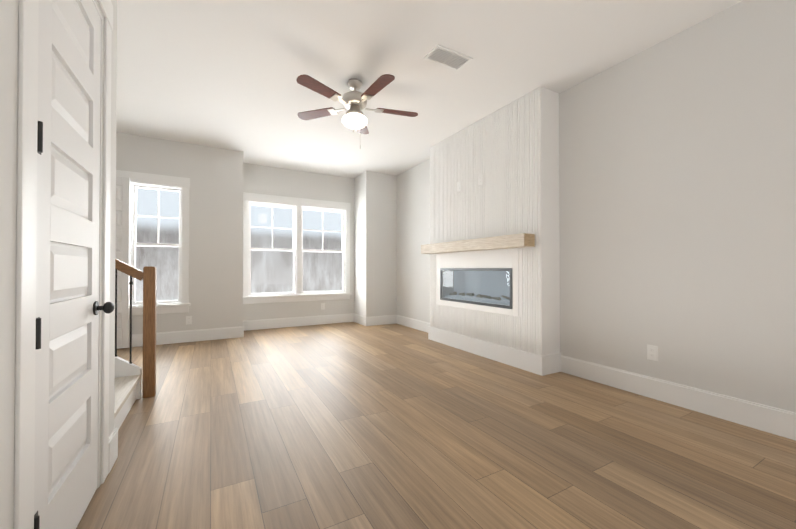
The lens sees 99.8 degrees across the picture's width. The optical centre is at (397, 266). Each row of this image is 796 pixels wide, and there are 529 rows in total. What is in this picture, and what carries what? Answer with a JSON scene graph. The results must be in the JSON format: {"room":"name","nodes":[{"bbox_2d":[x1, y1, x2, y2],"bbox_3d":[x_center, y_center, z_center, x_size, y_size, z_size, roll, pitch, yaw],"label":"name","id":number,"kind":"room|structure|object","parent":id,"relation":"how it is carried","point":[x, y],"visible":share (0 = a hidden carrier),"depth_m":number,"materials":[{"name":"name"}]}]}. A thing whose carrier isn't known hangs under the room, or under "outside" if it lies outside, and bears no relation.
{"room":"living room","nodes":[
{"label":"living room","id":0,"kind":"room"},
{"bbox_2d":[0,0,116,528],"bbox_3d":[-0.452,-0.372,-0.231,0.120,2.760,4.575,0,-1,-29],"label":"wall","id":1,"kind":"structure","parent":0,"point":[9,27],"depth_m":0.86,"materials":[{"name":"paint"}]},
{"bbox_2d":[14,0,112,528],"bbox_3d":[-1.267,-0.144,1.245,0.134,2.328,0.906,0,-1,-29],"label":"door frame","id":2,"kind":"structure","parent":1,"relation":"attached to","point":[26,272],"depth_m":0.93,"materials":[{"name":"white wood"}]},
{"bbox_2d":[34,0,113,528],"bbox_3d":[-1.207,-0.067,1.271,0.102,2.163,0.655,0,-1,-29],"label":"door","id":3,"kind":"structure","parent":1,"relation":"in","point":[68,307],"depth_m":1.22,"materials":[{"name":"white wood"}]},
{"bbox_2d":[116,132,242,334],"bbox_3d":[-3.407,-0.330,4.788,2.120,2.760,0.720,0,-1,-29],"label":"wall","id":4,"kind":"structure","parent":0,"point":[214,175],"depth_m":4.76,"materials":[{"name":"paint"}]},
{"bbox_2d":[115,176,129,348],"bbox_3d":[-3.656,-0.049,4.169,0.507,2.163,0.075,0,-1,-29],"label":"door","id":5,"kind":"structure","parent":4,"relation":"in","point":[122,247],"depth_m":4.23,"materials":[{"name":"white wood"}]},
{"bbox_2d":[116,170,189,314],"bbox_3d":[-3.520,-0.295,4.358,1.411,1.858,0.180,0,-1,-29],"label":"window","id":6,"kind":"structure","parent":4,"relation":"in","point":[134,205],"depth_m":4.55,"materials":[{"name":"clear glass"}]},
{"bbox_2d":[129,325,243,346],"bbox_3d":[-3.223,0.966,4.462,2.134,0.162,0.017,0,-1,-29],"label":"baseboard","id":7,"kind":"structure","parent":4,"relation":"attached to","point":[172,337],"depth_m":4.66,"materials":[{"name":"white wood"}]},
{"bbox_2d":[186,316,191,324],"bbox_3d":[-2.897,0.749,4.646,0.071,0.114,0.007,0,-1,-29],"label":"electrical outlet plate","id":8,"kind":"object","parent":4,"relation":"attached to","point":[188,318],"depth_m":4.64,"materials":[{"name":"white plastic"}]},
{"bbox_2d":[244,313,351,330],"bbox_3d":[-1.710,0.978,5.954,1.990,0.162,0.014,0,-1,-29],"label":"baseboard","id":9,"kind":"structure","parent":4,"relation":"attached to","point":[337,318],"depth_m":5.90,"materials":[{"name":"white wood"}]},
{"bbox_2d":[243,163,353,320],"bbox_3d":[-1.750,-0.320,6.037,1.990,2.760,0.150,0,-1,-29],"label":"wall","id":10,"kind":"structure","parent":0,"point":[262,179],"depth_m":5.96,"materials":[{"name":"paint"}]},
{"bbox_2d":[243,192,351,303],"bbox_3d":[-1.753,-0.294,5.995,1.896,1.833,0.180,0,-1,-29],"label":"window","id":11,"kind":"structure","parent":10,"relation":"in","point":[294,229],"depth_m":5.93,"materials":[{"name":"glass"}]},
{"bbox_2d":[354,171,396,316],"bbox_3d":[-0.471,-0.317,6.423,0.620,2.760,0.720,0,-1,-29],"label":"wall","id":12,"kind":"structure","parent":0,"point":[375,243],"depth_m":6.12,"materials":[{"name":"paint"}]},
{"bbox_2d":[352,313,363,324],"bbox_3d":[-0.706,0.980,6.183,0.014,0.162,0.510,0,-1,-29],"label":"baseboard","id":13,"kind":"structure","parent":12,"relation":"attached to","point":[356,318],"depth_m":6.24,"materials":[{"name":"white wood"}]},
{"bbox_2d":[364,315,395,325],"bbox_3d":[-0.308,0.979,6.084,0.614,0.162,0.017,0,-1,-29],"label":"baseboard","id":14,"kind":"structure","parent":12,"relation":"attached to","point":[386,319],"depth_m":6.07,"materials":[{"name":"white wood"}]},
{"bbox_2d":[116,0,742,177],"bbox_3d":[-0.345,-1.774,1.984,5.030,0.080,8.620,0,-1,-29],"label":"ceiling","id":15,"kind":"structure","parent":0,"point":[224,74],"depth_m":2.84,"materials":[{"name":"paint"}]},
{"bbox_2d":[296,74,417,148],"bbox_3d":[-0.374,-1.407,3.122,1.192,0.635,1.169,0,-1,-29],"label":"ceiling fan","id":16,"kind":"object","parent":15,"relation":"hanging from","point":[354,101],"visible":1,"depth_m":3.06,"materials":[{"name":"brown wood"}]},
{"bbox_2d":[423,44,472,70],"bbox_3d":[0.416,-1.722,2.785,0.360,0.009,0.200,0,-1,-29],"label":"ceiling vent","id":17,"kind":"object","parent":15,"relation":"in","point":[446,57],"visible":1,"depth_m":2.77,"materials":[{"name":"white metal"}]},
{"bbox_2d":[76,322,795,528],"bbox_3d":[-0.345,1.051,1.960,5.030,0.050,8.620,0,-1,-29],"label":"floor","id":18,"kind":"structure","parent":0,"point":[349,425],"depth_m":1.89,"materials":[{"name":"brown wood"}]},
{"bbox_2d":[114,258,156,429],"bbox_3d":[-2.231,0.219,2.000,1.173,1.614,1.023,0,-1,-29],"label":"stair","id":19,"kind":"structure","parent":18,"relation":"on","point":[127,388],"depth_m":2.60,"materials":[{"name":"brown wood"}]},
{"bbox_2d":[433,87,559,355],"bbox_3d":[1.032,-0.336,4.083,0.270,2.760,1.870,0,-1,-29],"label":"wall bump-out","id":20,"kind":"object","parent":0,"point":[549,222],"visible":0.31,"depth_m":3.31,"materials":[{"name":"grey"}]},
{"bbox_2d":[440,268,512,308],"bbox_3d":[0.972,0.239,4.096,0.207,0.430,1.260,0,-1,-29],"label":"fireplace insert","id":21,"kind":"object","parent":20,"relation":"in","point":[480,300],"visible":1,"depth_m":3.96,"materials":[{"name":"clear glass"}]},
{"bbox_2d":[428,87,560,375],"bbox_3d":[1.025,-0.335,4.079,0.286,2.758,1.902,0,-1,-29],"label":"fireplace surround","id":22,"kind":"structure","parent":20,"relation":"attached to","point":[454,335],"depth_m":3.74,"materials":[{"name":"white wood"}]},
{"bbox_2d":[457,181,460,191],"bbox_3d":[0.775,-1.010,4.249,0.007,0.119,0.074,0,-1,-29],"label":"electrical outlet plate","id":23,"kind":"object","parent":22,"relation":"attached to","point":[458,183],"depth_m":4.25,"materials":[{"name":"white plastic"}]},
{"bbox_2d":[421,233,534,253],"bbox_3d":[0.825,-0.244,3.995,0.154,0.125,1.792,0,-1,-29],"label":"shelf","id":24,"kind":"object","parent":22,"relation":"attached to","point":[522,240],"visible":1,"depth_m":3.66,"materials":[{"name":"beige wood"}]},
{"bbox_2d":[478,174,482,185],"bbox_3d":[0.964,-1.008,3.908,0.007,0.119,0.074,0,-1,-29],"label":"electrical outlet plate","id":25,"kind":"object","parent":22,"relation":"attached to","point":[480,177],"depth_m":3.91,"materials":[{"name":"white plastic"}]},
{"bbox_2d":[397,0,795,412],"bbox_3d":[1.750,-0.344,3.224,0.150,2.760,8.470,0,-1,-29],"label":"wall","id":26,"kind":"structure","parent":0,"point":[677,191],"depth_m":2.45,"materials":[{"name":"paint"}]},
{"bbox_2d":[396,315,429,332],"bbox_3d":[0.329,0.975,5.598,0.014,0.162,1.480,0,-1,-29],"label":"baseboard","id":27,"kind":"structure","parent":26,"relation":"attached to","point":[409,322],"depth_m":5.72,"materials":[{"name":"white wood"}]},
{"bbox_2d":[647,345,657,360],"bbox_3d":[1.990,0.677,2.623,0.007,0.114,0.071,0,-1,-29],"label":"electrical outlet plate","id":28,"kind":"object","parent":26,"relation":"attached to","point":[652,352],"depth_m":2.62,"materials":[{"name":"white plastic"}]},
{"bbox_2d":[561,355,795,439],"bbox_3d":[2.661,0.940,1.409,0.014,0.162,4.370,0,-1,-29],"label":"baseboard","id":29,"kind":"structure","parent":26,"relation":"attached to","point":[773,420],"depth_m":2.39,"materials":[{"name":"white wood"}]},
{"label":"outside","id":30,"kind":"structure","parent":0,"visible":0},
{"bbox_2d":[135,188,341,301],"bbox_3d":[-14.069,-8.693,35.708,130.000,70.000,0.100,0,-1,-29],"label":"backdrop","id":31,"kind":"structure","parent":30,"point":[317,268],"depth_m":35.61,"materials":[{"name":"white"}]}
]}

